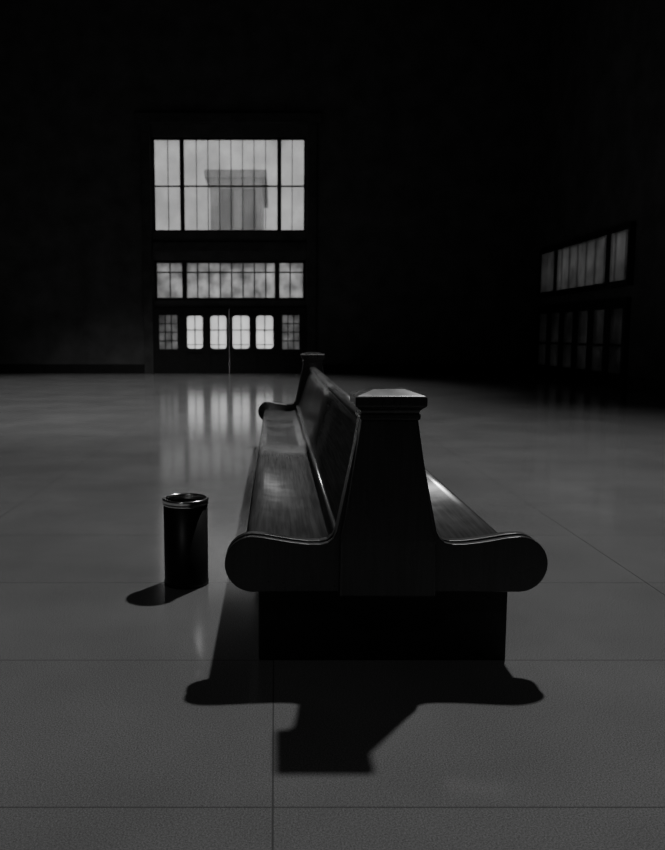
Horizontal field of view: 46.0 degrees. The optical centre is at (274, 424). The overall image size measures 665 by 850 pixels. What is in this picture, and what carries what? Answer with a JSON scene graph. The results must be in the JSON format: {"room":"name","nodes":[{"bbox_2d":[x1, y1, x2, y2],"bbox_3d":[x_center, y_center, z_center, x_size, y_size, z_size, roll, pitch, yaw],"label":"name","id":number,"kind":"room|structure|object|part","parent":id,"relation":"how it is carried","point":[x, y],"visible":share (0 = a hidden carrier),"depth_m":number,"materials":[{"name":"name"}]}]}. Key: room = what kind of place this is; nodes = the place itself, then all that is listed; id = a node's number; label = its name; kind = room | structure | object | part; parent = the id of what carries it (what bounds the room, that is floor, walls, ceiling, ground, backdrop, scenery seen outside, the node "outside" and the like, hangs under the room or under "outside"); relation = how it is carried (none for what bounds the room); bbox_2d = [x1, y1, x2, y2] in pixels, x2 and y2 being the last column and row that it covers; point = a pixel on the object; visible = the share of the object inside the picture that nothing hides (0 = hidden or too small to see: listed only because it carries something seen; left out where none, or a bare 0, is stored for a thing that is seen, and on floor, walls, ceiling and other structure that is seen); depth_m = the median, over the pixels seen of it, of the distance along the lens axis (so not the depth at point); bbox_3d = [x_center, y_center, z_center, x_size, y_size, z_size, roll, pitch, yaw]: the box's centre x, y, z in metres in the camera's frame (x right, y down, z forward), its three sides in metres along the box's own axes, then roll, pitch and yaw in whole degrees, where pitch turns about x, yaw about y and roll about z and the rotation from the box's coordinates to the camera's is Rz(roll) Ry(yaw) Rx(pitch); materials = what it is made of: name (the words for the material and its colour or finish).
{"room":"railway station","nodes":[
{"label":"railway station","id":0,"kind":"room"},
{"bbox_2d":[0,0,540,363],"bbox_3d":[-0.800,-8.102,25.433,18.400,12.800,0.400,0,7,0],"label":"wall","id":1,"kind":"structure","parent":0,"point":[426,135],"depth_m":25.16,"materials":[{"name":"paint"}]},
{"bbox_2d":[153,308,181,372],"bbox_3d":[-3.540,-2.782,25.784,0.920,2.150,0.126,0,7,0],"label":"window","id":2,"kind":"structure","parent":1,"relation":"in","point":[166,321],"depth_m":25.75,"materials":[{"name":"black wood"}]},
{"bbox_2d":[181,308,205,372],"bbox_3d":[-2.678,-2.778,25.755,0.805,2.150,0.186,0,7,0],"label":"door","id":3,"kind":"structure","parent":1,"relation":"in","point":[193,360],"depth_m":25.76,"materials":[{"name":"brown metal"}]},
{"bbox_2d":[206,308,229,372],"bbox_3d":[-1.894,-2.778,25.755,0.762,2.150,0.186,0,7,0],"label":"door","id":4,"kind":"structure","parent":1,"relation":"in","point":[217,360],"depth_m":25.76,"materials":[{"name":"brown metal"}]},
{"bbox_2d":[135,113,321,372],"bbox_3d":[-1.485,-5.832,25.395,5.970,8.300,0.200,0,7,0],"label":"trim","id":5,"kind":"structure","parent":1,"relation":"attached to","point":[144,119],"depth_m":25.25,"materials":[{"name":"wood"}]},
{"bbox_2d":[152,137,305,231],"bbox_3d":[-1.485,-7.805,25.392,4.970,2.980,0.150,0,7,0],"label":"window","id":6,"kind":"structure","parent":1,"relation":"in","point":[201,184],"depth_m":25.40,"materials":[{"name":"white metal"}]},
{"bbox_2d":[154,260,304,299],"bbox_3d":[-1.485,-4.771,25.746,4.970,1.290,0.150,0,7,0],"label":"window","id":7,"kind":"structure","parent":1,"relation":"in","point":[174,279],"depth_m":25.76,"materials":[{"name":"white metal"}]},
{"bbox_2d":[229,308,252,372],"bbox_3d":[-1.119,-2.778,25.755,0.769,2.150,0.186,0,7,0],"label":"door","id":8,"kind":"structure","parent":1,"relation":"in","point":[241,360],"depth_m":25.76,"materials":[{"name":"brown metal"}]},
{"bbox_2d":[0,364,527,372],"bbox_3d":[-0.800,-1.867,25.928,18.400,0.300,0.060,0,7,0],"label":"baseboard","id":9,"kind":"structure","parent":1,"relation":"attached to","point":[4,368],"depth_m":25.90,"materials":[{"name":"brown metal"}]},
{"bbox_2d":[253,308,278,372],"bbox_3d":[-0.307,-2.778,25.755,0.855,2.150,0.186,0,7,0],"label":"door","id":10,"kind":"structure","parent":1,"relation":"in","point":[264,360],"depth_m":25.76,"materials":[{"name":"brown metal"}]},
{"bbox_2d":[279,308,305,372],"bbox_3d":[0.575,-2.782,25.784,0.910,2.150,0.126,0,7,0],"label":"window","id":11,"kind":"structure","parent":1,"relation":"in","point":[292,321],"depth_m":25.75,"materials":[{"name":"black wood"}]},
{"bbox_2d":[0,373,664,849],"bbox_3d":[-0.800,0.232,10.095,19.200,0.200,32.800,0,7,0],"label":"floor","id":12,"kind":"structure","parent":0,"point":[138,712],"depth_m":3.12,"materials":[{"name":"stone"}]},
{"bbox_2d":[162,493,208,589],"bbox_3d":[-0.465,0.603,4.077,0.241,0.458,0.241,0,7,0],"label":"trash can","id":13,"kind":"object","parent":12,"relation":"on","point":[185,514],"visible":1,"depth_m":3.99,"materials":[{"name":"black metal"}]},
{"bbox_2d":[225,352,547,659],"bbox_3d":[0.430,0.057,6.012,1.250,1.094,6.199,0,7,0],"label":"bench","id":14,"kind":"object","parent":12,"relation":"on","point":[351,548],"visible":1,"depth_m":3.10,"materials":[{"name":"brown wood"}]},
{"bbox_3d":[0.430,-0.384,8.968,0.366,0.685,0.190,0,7,0],"label":"post","id":15,"kind":"part","parent":14,"relation":"part of","materials":[{"name":"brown wood"}]},
{"bbox_3d":[0.430,-0.299,5.971,0.090,0.052,5.920,0,7,0],"label":"rail","id":16,"kind":"part","parent":14,"relation":"part of","materials":[{"name":"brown wood"}]},
{"bbox_3d":[0.430,-0.013,6.004,1.120,0.575,5.920,0,7,0],"label":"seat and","id":17,"kind":"part","parent":14,"relation":"part of","materials":[{"name":"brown wood"}]},
{"bbox_3d":[0.430,0.308,3.034,0.366,0.685,0.190,0,7,0],"label":"post","id":18,"kind":"part","parent":14,"relation":"part of","materials":[{"name":"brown wood"}]},
{"bbox_2d":[528,0,664,380],"bbox_3d":[8.600,-6.224,9.342,0.400,12.800,32.800,0,7,0],"label":"wall","id":19,"kind":"structure","parent":0,"point":[600,153],"depth_m":19.65,"materials":[{"name":"paint"}]},
{"bbox_2d":[535,305,548,376],"bbox_3d":[8.338,-2.601,24.192,0.116,2.160,1.060,0,7,0],"label":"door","id":20,"kind":"structure","parent":19,"relation":"in","point":[542,311],"depth_m":24.23,"materials":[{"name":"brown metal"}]},
{"bbox_2d":[546,304,561,378],"bbox_3d":[8.338,-2.480,23.159,0.116,2.160,1.060,0,7,0],"label":"door","id":21,"kind":"structure","parent":19,"relation":"in","point":[554,323],"depth_m":23.19,"materials":[{"name":"black wood"}]},
{"bbox_2d":[559,303,575,380],"bbox_3d":[8.338,-2.360,22.126,0.116,2.160,1.060,0,7,0],"label":"door","id":22,"kind":"structure","parent":19,"relation":"in","point":[568,310],"depth_m":22.16,"materials":[{"name":"black wood"}]},
{"bbox_2d":[572,301,590,382],"bbox_3d":[8.338,-2.239,21.093,0.116,2.160,1.060,0,7,0],"label":"door","id":23,"kind":"structure","parent":19,"relation":"in","point":[582,310],"depth_m":21.14,"materials":[{"name":"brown metal"}]},
{"bbox_2d":[537,221,636,297],"bbox_3d":[8.333,-4.375,21.362,0.126,1.460,6.370,0,7,0],"label":"window","id":24,"kind":"structure","parent":19,"relation":"in","point":[604,259],"depth_m":20.54,"materials":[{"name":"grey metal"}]},
{"bbox_2d":[587,299,606,385],"bbox_3d":[8.338,-2.119,20.060,0.116,2.160,1.060,0,7,0],"label":"door","id":25,"kind":"structure","parent":19,"relation":"in","point":[598,308],"depth_m":20.10,"materials":[{"name":"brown metal"}]},
{"bbox_2d":[603,297,631,388],"bbox_3d":[8.338,-1.998,19.022,0.116,2.160,1.070,0,7,0],"label":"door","id":26,"kind":"structure","parent":19,"relation":"in","point":[618,309],"depth_m":18.92,"materials":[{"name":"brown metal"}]},
{"bbox_2d":[627,377,664,394],"bbox_3d":[8.370,0.419,6.331,0.060,0.300,24.480,0,7,0],"label":"baseboard","id":27,"kind":"structure","parent":19,"relation":"attached to","point":[633,383],"depth_m":17.51,"materials":[{"name":"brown metal"}]},
{"label":"outside","id":28,"kind":"structure","parent":0,"visible":0},
{"bbox_3d":[0.000,-5.344,57.971,90.000,0.180,63.600,0,7,0],"label":"pavement","id":29,"kind":"object","parent":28,"visible":0},
{"bbox_2d":[187,316,272,348],"bbox_3d":[-1.750,-9.568,48.870,10.900,10.320,10.700,0,7,0],"label":"building","id":30,"kind":"structure","parent":29,"relation":"on","point":[240,323],"depth_m":44.68,"materials":[{"name":"stone"}]}
]}

